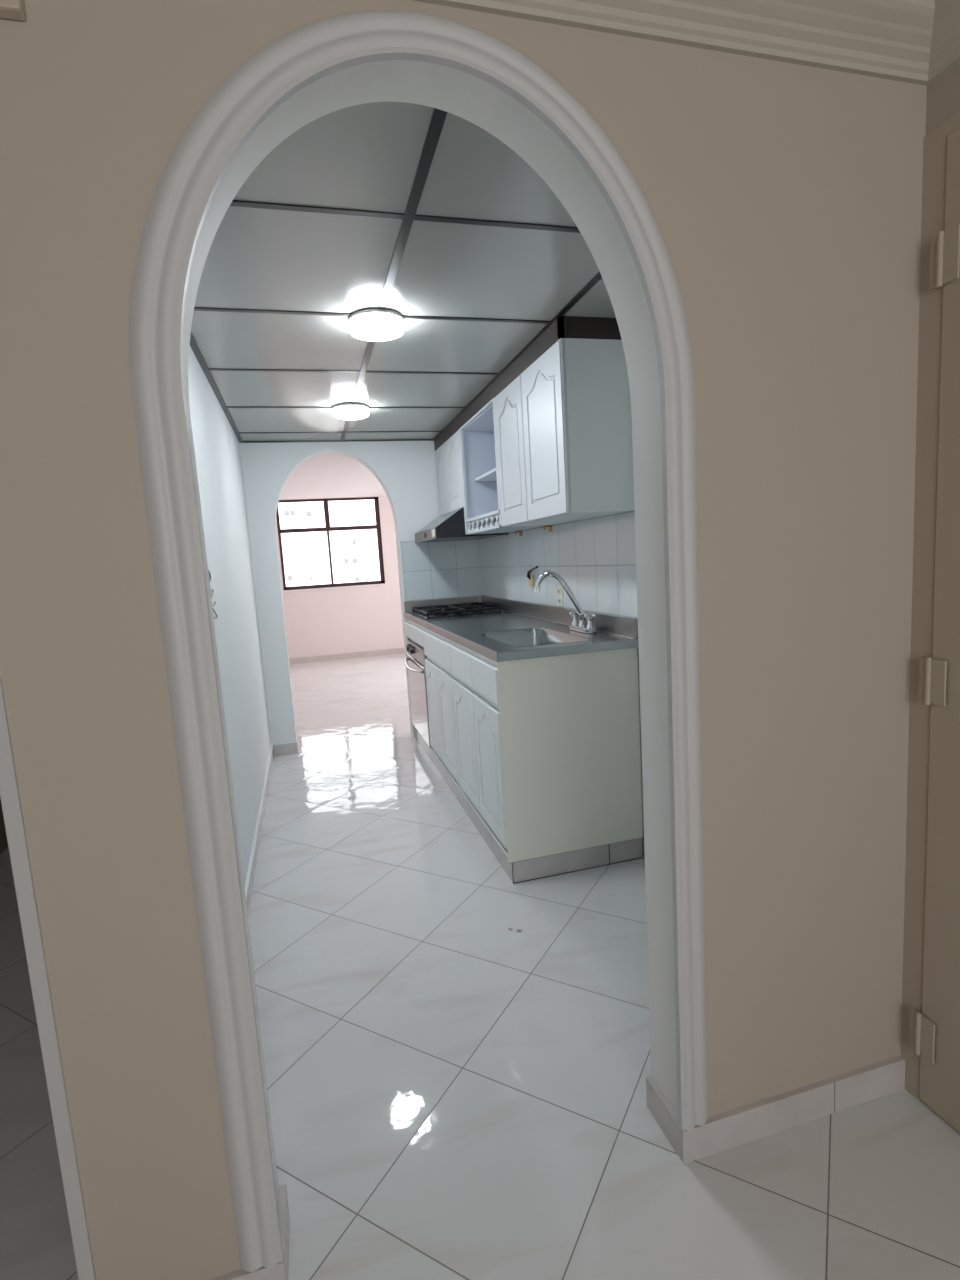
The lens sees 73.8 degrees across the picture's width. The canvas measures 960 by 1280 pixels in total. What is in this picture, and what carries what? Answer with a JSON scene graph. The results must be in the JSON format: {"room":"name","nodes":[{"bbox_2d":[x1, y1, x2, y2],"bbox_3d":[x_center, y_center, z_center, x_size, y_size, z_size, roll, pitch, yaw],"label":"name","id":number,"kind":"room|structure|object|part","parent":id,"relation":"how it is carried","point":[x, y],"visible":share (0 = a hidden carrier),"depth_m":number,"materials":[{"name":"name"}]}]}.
{"room":"hallway","nodes":[
{"label":"hallway","id":0,"kind":"room"},
{"bbox_2d":[0,800,7,853],"bbox_3d":[-2.265,-0.093,2.388,0.120,2.350,3.480,-5,8,-15],"label":"wall","id":1,"kind":"structure","parent":0,"point":[3,839],"depth_m":3.06,"materials":[{"name":"brown paint"}]},
{"bbox_2d":[189,346,270,887],"bbox_3d":[-1.102,-0.194,2.618,0.104,2.350,3.304,-5,8,-15],"label":"wall","id":2,"kind":"structure","parent":0,"point":[216,444],"depth_m":2.83,"materials":[{"name":"white paint"}]},
{"bbox_2d":[208,570,217,618],"bbox_3d":[-0.917,-0.151,2.165,0.013,0.172,0.199,-5,8,-15],"label":"wire holder","id":3,"kind":"object","parent":2,"relation":"attached to","point":[212,590],"visible":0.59,"depth_m":2.20,"materials":[{"name":"grey"}]},
{"bbox_2d":[244,741,296,915],"bbox_3d":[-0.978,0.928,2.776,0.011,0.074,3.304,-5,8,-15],"label":"baseboard","id":4,"kind":"structure","parent":2,"relation":"attached to","point":[251,881],"depth_m":2.89,"materials":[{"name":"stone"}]},
{"bbox_2d":[279,453,386,499],"bbox_3d":[-1.359,-1.718,6.456,3.700,0.100,4.254,-5,8,-15],"label":"ceiling","id":5,"kind":"structure","parent":0,"point":[326,475],"depth_m":6.79,"materials":[{"name":"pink paint"}]},
{"bbox_2d":[240,441,438,743],"bbox_3d":[-0.716,-0.455,4.486,3.700,2.350,0.130,-5,8,-15],"label":"wall","id":6,"kind":"structure","parent":0,"point":[405,470],"depth_m":4.31,"materials":[{"name":"white paint"}]},
{"bbox_2d":[273,742,297,755],"bbox_3d":[-1.331,0.746,4.376,0.159,0.074,0.011,-5,8,-15],"label":"baseboard","id":7,"kind":"structure","parent":6,"relation":"attached to","point":[289,748],"depth_m":4.37,"materials":[{"name":"stone"}]},
{"bbox_2d":[400,540,481,601],"bbox_3d":[-0.267,-0.444,4.539,0.560,0.540,0.009,-5,8,-15],"label":"wall tiles","id":8,"kind":"structure","parent":6,"relation":"attached to","point":[444,569],"depth_m":4.53,"materials":[{"name":"white tile"}]},
{"bbox_2d":[276,496,403,658],"bbox_3d":[-1.877,-0.921,8.699,3.700,2.350,0.150,-5,8,-15],"label":"wall","id":9,"kind":"structure","parent":0,"point":[321,622],"depth_m":8.71,"materials":[{"name":"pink paint"}]},
{"bbox_2d":[276,497,386,591],"bbox_3d":[-1.994,-1.291,8.584,1.385,1.195,0.100,-5,8,-15],"label":"window","id":10,"kind":"structure","parent":9,"relation":"in","point":[377,526],"depth_m":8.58,"materials":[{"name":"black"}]},
{"bbox_3d":[-1.951,-0.707,8.632,1.385,0.020,0.045,-5,8,-15],"label":"sill","id":11,"kind":"part","parent":10,"relation":"part of","materials":[{"name":"white"}]},
{"bbox_2d":[289,648,404,663],"bbox_3d":[-1.787,0.214,8.765,3.700,0.074,0.012,-5,8,-15],"label":"baseboard","id":12,"kind":"structure","parent":9,"relation":"attached to","point":[396,650],"depth_m":8.75,"materials":[{"name":"pink stone"}]},
{"bbox_2d":[190,102,615,442],"bbox_3d":[-0.359,-1.169,2.715,1.554,0.019,3.304,-5,8,-15],"label":"ceiling","id":13,"kind":"structure","parent":0,"point":[422,214],"depth_m":1.88,"materials":[{"name":"grey"}]},
{"bbox_2d":[332,403,368,419],"bbox_3d":[-0.680,-1.201,3.370,0.188,0.049,0.188,-5,8,-15],"label":"ceiling lamp","id":14,"kind":"object","parent":13,"relation":"attached to","point":[346,411],"visible":1,"depth_m":3.31,"materials":[{"name":"grey"}]},
{"bbox_2d":[348,309,403,340],"bbox_3d":[-0.353,-1.070,2.183,0.188,0.049,0.188,-5,8,-15],"label":"ceiling lamp","id":15,"kind":"object","parent":13,"relation":"attached to","point":[369,324],"visible":1,"depth_m":2.13,"materials":[{"name":"grey"}]},
{"bbox_2d":[0,0,926,1279],"bbox_3d":[0.165,-0.088,1.187,1.794,2.350,0.132,-5,8,-15],"label":"wall","id":16,"kind":"structure","parent":0,"point":[784,199],"depth_m":1.09,"materials":[{"name":"beige paint"}]},
{"bbox_2d":[0,0,25,20],"bbox_3d":[-0.658,-0.828,0.798,0.146,0.068,0.022,-5,8,-15],"label":"box","id":17,"kind":"object","parent":16,"relation":"attached to","point":[9,9],"visible":1,"depth_m":0.81,"materials":[{"name":"beige paint"}]},
{"bbox_2d":[0,672,95,1279],"bbox_3d":[-0.710,-0.005,0.952,0.030,2.350,0.138,-5,8,-15],"label":"trim","id":18,"kind":"structure","parent":16,"relation":"attached to","point":[10,799],"depth_m":0.96,"materials":[{"name":"grey paint"}]},
{"bbox_2d":[208,1184,289,1279],"bbox_3d":[-0.491,1.108,1.133,0.285,0.074,0.146,-5,8,-15],"label":"baseboard","id":19,"kind":"structure","parent":16,"relation":"attached to","point":[279,1271],"depth_m":1.10,"materials":[{"name":"stone"}]},
{"bbox_2d":[129,10,707,1271],"bbox_3d":[-0.026,0.046,1.071,0.910,1.978,0.018,-5,8,-15],"label":"trim","id":20,"kind":"structure","parent":16,"relation":"attached to","point":[190,179],"depth_m":0.99,"materials":[{"name":"grey paint"}]},
{"bbox_2d":[646,1055,904,1163],"bbox_3d":[0.669,0.998,1.441,0.573,0.074,0.146,-5,8,-15],"label":"baseboard","id":21,"kind":"structure","parent":16,"relation":"attached to","point":[750,1122],"depth_m":1.36,"materials":[{"name":"tile"}]},
{"bbox_2d":[834,1082,834,1112],"bbox_3d":[0.773,0.997,1.394,0.002,0.074,0.002,-5,8,-15],"label":"trim","id":22,"kind":"structure","parent":16,"relation":"attached to","point":[834,1082],"depth_m":1.39,"materials":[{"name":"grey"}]},
{"bbox_2d":[0,653,959,1279],"bbox_3d":[-0.999,0.939,3.310,5.500,0.080,11.400,-5,8,-15],"label":"floor","id":23,"kind":"structure","parent":0,"point":[456,1053],"depth_m":1.52,"materials":[{"name":"stone"}]},
{"bbox_2d":[404,618,433,752],"bbox_3d":[-0.136,0.285,4.266,0.577,0.869,0.734,-5,8,-15],"label":"housing","id":24,"kind":"object","parent":23,"relation":"on","point":[414,631],"visible":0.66,"depth_m":4.14,"materials":[{"name":"white paint"}]},
{"bbox_3d":[-0.427,-0.043,4.147,0.016,0.100,0.726,-5,8,-15],"label":"drawer","id":25,"kind":"part","parent":24,"relation":"part of","materials":[{"name":"white paint"}]},
{"bbox_2d":[405,637,431,747],"bbox_3d":[-0.194,0.305,4.251,0.553,0.624,0.688,-5,8,-15],"label":"oven","id":26,"kind":"object","parent":24,"relation":"in","point":[414,662],"visible":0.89,"depth_m":4.13,"materials":[{"name":"white metal"}]},
{"bbox_3d":[-0.455,0.068,4.219,0.023,0.052,0.052,-5,8,-15],"label":"knob","id":27,"kind":"part","parent":26,"relation":"part of","materials":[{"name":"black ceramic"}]},
{"bbox_3d":[-0.445,0.175,4.168,0.052,0.037,0.621,-5,8,-15],"label":"handle","id":28,"kind":"part","parent":26,"relation":"part of","materials":[{"name":"silver metal"}]},
{"bbox_3d":[-0.418,0.074,4.163,0.018,0.097,0.680,-5,8,-15],"label":"control panel","id":29,"kind":"part","parent":26,"relation":"part of","materials":[{"name":"silver metal"}]},
{"bbox_2d":[423,628,462,793],"bbox_3d":[0.055,0.319,3.553,0.578,0.779,0.739,-5,8,-15],"label":"base cabinet","id":30,"kind":"object","parent":23,"relation":"on","point":[438,668],"visible":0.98,"depth_m":3.42,"materials":[{"name":"white paint"}]},
{"bbox_3d":[-0.259,0.395,3.665,0.018,0.533,0.372,-5,8,-15],"label":"door","id":31,"kind":"part","parent":30,"relation":"part of","materials":[{"name":"white paint"}]},
{"bbox_3d":[-0.265,0.386,3.663,0.005,0.402,0.238,-5,8,-15],"label":"raised panel","id":32,"kind":"part","parent":30,"relation":"part of","materials":[{"name":"white paint"}]},
{"bbox_3d":[-0.232,0.056,3.445,0.016,0.142,0.736,-5,8,-15],"label":"drawer","id":33,"kind":"part","parent":30,"relation":"part of","materials":[{"name":"white paint"}]},
{"bbox_3d":[-0.161,0.434,3.311,0.018,0.533,0.361,-5,8,-15],"label":"door","id":34,"kind":"part","parent":30,"relation":"part of","materials":[{"name":"white paint"}]},
{"bbox_3d":[-0.167,0.425,3.308,0.005,0.402,0.227,-5,8,-15],"label":"raised panel","id":35,"kind":"part","parent":30,"relation":"part of","materials":[{"name":"white paint"}]},
{"bbox_2d":[450,641,642,862],"bbox_3d":[0.255,0.399,2.829,0.580,0.779,0.770,-5,8,-15],"label":"base cabinet","id":36,"kind":"object","parent":23,"relation":"on","point":[549,753],"visible":0.98,"depth_m":2.47,"materials":[{"name":"white paint"}]},
{"bbox_3d":[-0.081,0.116,2.899,0.016,0.142,0.395,-5,8,-15],"label":"drawer","id":37,"kind":"part","parent":36,"relation":"part of","materials":[{"name":"white paint"}]},
{"bbox_3d":[-0.060,0.474,2.945,0.018,0.533,0.395,-5,8,-15],"label":"door","id":38,"kind":"part","parent":36,"relation":"part of","materials":[{"name":"white paint"}]},
{"bbox_3d":[-0.066,0.465,2.942,0.005,0.402,0.261,-5,8,-15],"label":"raised panel","id":39,"kind":"part","parent":36,"relation":"part of","materials":[{"name":"white paint"}]},
{"bbox_3d":[0.020,0.157,2.532,0.016,0.142,0.366,-5,8,-15],"label":"drawer","id":40,"kind":"part","parent":36,"relation":"part of","materials":[{"name":"white paint"}]},
{"bbox_3d":[0.035,0.506,2.574,0.005,0.402,0.232,-5,8,-15],"label":"raised panel","id":41,"kind":"part","parent":36,"relation":"part of","materials":[{"name":"white paint"}]},
{"bbox_3d":[0.041,0.515,2.577,0.018,0.533,0.366,-5,8,-15],"label":"door","id":42,"kind":"part","parent":36,"relation":"part of","materials":[{"name":"white paint"}]},
{"bbox_2d":[404,596,637,667],"bbox_3d":[0.042,-0.063,3.483,0.575,0.225,2.260,-5,8,-15],"label":"countertop","id":43,"kind":"structure","parent":36,"relation":"on","point":[522,630],"depth_m":3.02,"materials":[{"name":"silver metal"}]},
{"bbox_2d":[412,602,501,617],"bbox_3d":[-0.168,-0.205,4.239,0.480,0.043,0.585,-5,8,-15],"label":"cooktop","id":44,"kind":"object","parent":43,"relation":"in","point":[474,608],"visible":1,"depth_m":4.08,"materials":[{"name":"black metal"}]},
{"bbox_3d":[-0.167,-0.187,4.242,0.480,0.005,0.585,-5,8,-15],"label":"plate","id":45,"kind":"part","parent":44,"relation":"part of","materials":[{"name":"black ceramic"}]},
{"bbox_2d":[479,627,589,667],"bbox_3d":[0.221,0.057,2.753,0.325,0.150,0.585,-5,8,-15],"label":"sink","id":46,"kind":"object","parent":43,"relation":"in","point":[532,636],"depth_m":3.01,"materials":[{"name":"silver metal"}]},
{"bbox_2d":[534,571,596,633],"bbox_3d":[0.369,-0.165,2.762,0.213,0.271,0.215,-5,8,-15],"label":"faucet","id":47,"kind":"object","parent":43,"relation":"on","point":[581,626],"visible":1,"depth_m":2.78,"materials":[{"name":"silver metal"}]},
{"bbox_3d":[0.346,-0.204,2.800,0.215,0.200,0.029,-2,7,12],"label":"spout","id":48,"kind":"part","parent":47,"relation":"part of","materials":[{"name":"silver metal"}]},
{"bbox_3d":[0.428,-0.098,2.867,0.050,0.064,0.050,-3,7,7],"label":"tap handle","id":49,"kind":"part","parent":47,"relation":"part of","materials":[{"name":"silver metal"}]},
{"bbox_3d":[0.469,-0.081,2.717,0.050,0.064,0.050,-3,7,7],"label":"tap handle","id":50,"kind":"part","parent":47,"relation":"part of","materials":[{"name":"silver metal"}]},
{"bbox_2d":[637,60,959,1133],"bbox_3d":[0.965,-0.158,1.349,0.160,2.350,6.836,-5,8,-15],"label":"wall","id":51,"kind":"structure","parent":0,"point":[943,93],"depth_m":1.18,"materials":[{"name":"beige paint"}]},
{"bbox_2d":[435,430,463,515],"bbox_3d":[-0.074,-1.062,4.145,0.274,0.448,0.713,-5,8,-15],"label":"upper cabinet","id":52,"kind":"object","parent":51,"relation":"attached to","point":[447,456],"visible":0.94,"depth_m":4.07,"materials":[{"name":"white paint"}]},
{"bbox_3d":[-0.244,-1.069,4.283,0.018,0.448,0.354,-5,8,-15],"label":"door","id":53,"kind":"part","parent":52,"relation":"part of","materials":[{"name":"white paint"}]},
{"bbox_3d":[-0.251,-1.078,4.280,0.005,0.317,0.220,-5,8,-15],"label":"raised panel","id":54,"kind":"part","parent":52,"relation":"part of","materials":[{"name":"white paint"}]},
{"bbox_3d":[-0.157,-1.040,3.939,0.005,0.317,0.219,-5,8,-15],"label":"raised panel","id":55,"kind":"part","parent":52,"relation":"part of","materials":[{"name":"white paint"}]},
{"bbox_3d":[-0.150,-1.032,3.941,0.018,0.448,0.353,-5,8,-15],"label":"door","id":56,"kind":"part","parent":52,"relation":"part of","materials":[{"name":"white paint"}]},
{"bbox_2d":[415,507,508,542],"bbox_3d":[-0.144,-0.746,4.161,0.460,0.178,0.714,-5,8,-15],"label":"range hood","id":57,"kind":"object","parent":52,"relation":"attached to","point":[450,526],"visible":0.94,"depth_m":3.83,"materials":[{"name":"black metal"}]},
{"bbox_2d":[459,398,545,534],"bbox_3d":[0.121,-0.905,3.468,0.274,0.612,0.720,-5,8,-15],"label":"open shelf unit","id":58,"kind":"object","parent":51,"relation":"attached to","point":[477,436],"visible":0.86,"depth_m":3.76,"materials":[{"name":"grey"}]},
{"bbox_3d":[-0.002,-0.893,3.435,0.018,0.612,0.720,-5,8,-15],"label":"frame","id":59,"kind":"part","parent":58,"relation":"part of","materials":[{"name":"white paint"}]},
{"bbox_3d":[0.153,-0.918,3.475,0.195,0.016,0.688,-5,8,-15],"label":"shelf","id":60,"kind":"part","parent":58,"relation":"part of","materials":[{"name":"white paint"}]},
{"bbox_2d":[415,728,642,882],"bbox_3d":[0.099,0.751,3.588,0.555,0.090,2.216,-5,8,-15],"label":"baseboard","id":61,"kind":"structure","parent":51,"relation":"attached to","point":[534,868],"depth_m":2.55,"materials":[{"name":"tile"}]},
{"bbox_2d":[478,510,638,649],"bbox_3d":[0.334,-0.339,3.424,0.009,0.540,2.486,-5,8,-15],"label":"wall tiles","id":62,"kind":"structure","parent":51,"relation":"attached to","point":[595,557],"depth_m":3.00,"materials":[{"name":"white tile"}]},
{"bbox_2d":[526,566,537,586],"bbox_3d":[0.286,-0.350,3.519,0.035,0.114,0.116,-5,8,-15],"label":"junction box","id":63,"kind":"object","parent":62,"relation":"attached to","point":[531,578],"visible":1,"depth_m":3.54,"materials":[{"name":"beige"}]},
{"bbox_2d":[543,525,551,531],"bbox_3d":[0.341,-0.563,3.232,0.035,0.031,0.044,-5,8,-15],"label":"bracket","id":64,"kind":"object","parent":62,"relation":"attached to","point":[548,526],"visible":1,"depth_m":3.22,"materials":[{"name":"gold metal"}]},
{"bbox_2d":[556,585,563,606],"bbox_3d":[0.397,-0.220,3.196,0.009,0.105,0.080,-5,8,-15],"label":"wall outlet","id":65,"kind":"object","parent":62,"relation":"attached to","point":[559,589],"visible":0.96,"depth_m":3.19,"materials":[{"name":"beige"}]},
{"bbox_2d":[494,338,633,526],"bbox_3d":[0.324,-0.823,2.730,0.274,0.612,0.818,-5,8,-15],"label":"upper cabinet","id":66,"kind":"object","parent":51,"relation":"attached to","point":[564,424],"visible":1,"depth_m":2.37,"materials":[{"name":"white paint"}]},
{"bbox_3d":[0.138,-0.844,2.899,0.005,0.471,0.243,-5,8,-15],"label":"raised panel","id":67,"kind":"part","parent":66,"relation":"part of","materials":[{"name":"white paint"}]},
{"bbox_3d":[0.144,-0.834,2.902,0.018,0.612,0.387,-5,8,-15],"label":"door","id":68,"kind":"part","parent":66,"relation":"part of","materials":[{"name":"white paint"}]},
{"bbox_2d":[434,316,621,450],"bbox_3d":[0.118,-1.242,3.383,0.282,0.077,2.257,-5,8,-15],"label":"trim","id":69,"kind":"structure","parent":66,"relation":"on","point":[565,326],"depth_m":2.45,"materials":[{"name":"grey"}]},
{"bbox_3d":[0.246,-0.801,2.507,0.005,0.471,0.281,-5,8,-15],"label":"raised panel","id":70,"kind":"part","parent":66,"relation":"part of","materials":[{"name":"white paint"}]},
{"bbox_3d":[0.252,-0.791,2.510,0.018,0.612,0.425,-5,8,-15],"label":"door","id":71,"kind":"part","parent":66,"relation":"part of","materials":[{"name":"white paint"}]},
{"bbox_2d":[512,838,642,883],"bbox_3d":[0.392,0.869,2.525,0.556,0.090,0.002,-5,8,-15],"label":"trim","id":72,"kind":"structure","parent":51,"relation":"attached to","point":[638,838],"depth_m":2.53,"materials":[{"name":"grey"}]},
{"bbox_2d":[412,0,959,85],"bbox_3d":[0.469,-0.825,-0.575,1.654,0.068,3.250,-5,8,-15],"label":"trim","id":73,"kind":"structure","parent":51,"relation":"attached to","point":[909,41],"depth_m":1.08,"materials":[{"name":"beige paint"}]},
{"bbox_2d":[901,112,959,1132],"bbox_3d":[1.019,0.081,0.892,0.032,1.985,0.920,-5,8,-15],"label":"door","id":74,"kind":"structure","parent":51,"relation":"in","point":[930,1025],"depth_m":1.28,"materials":[{"name":"beige paint"}]}
]}

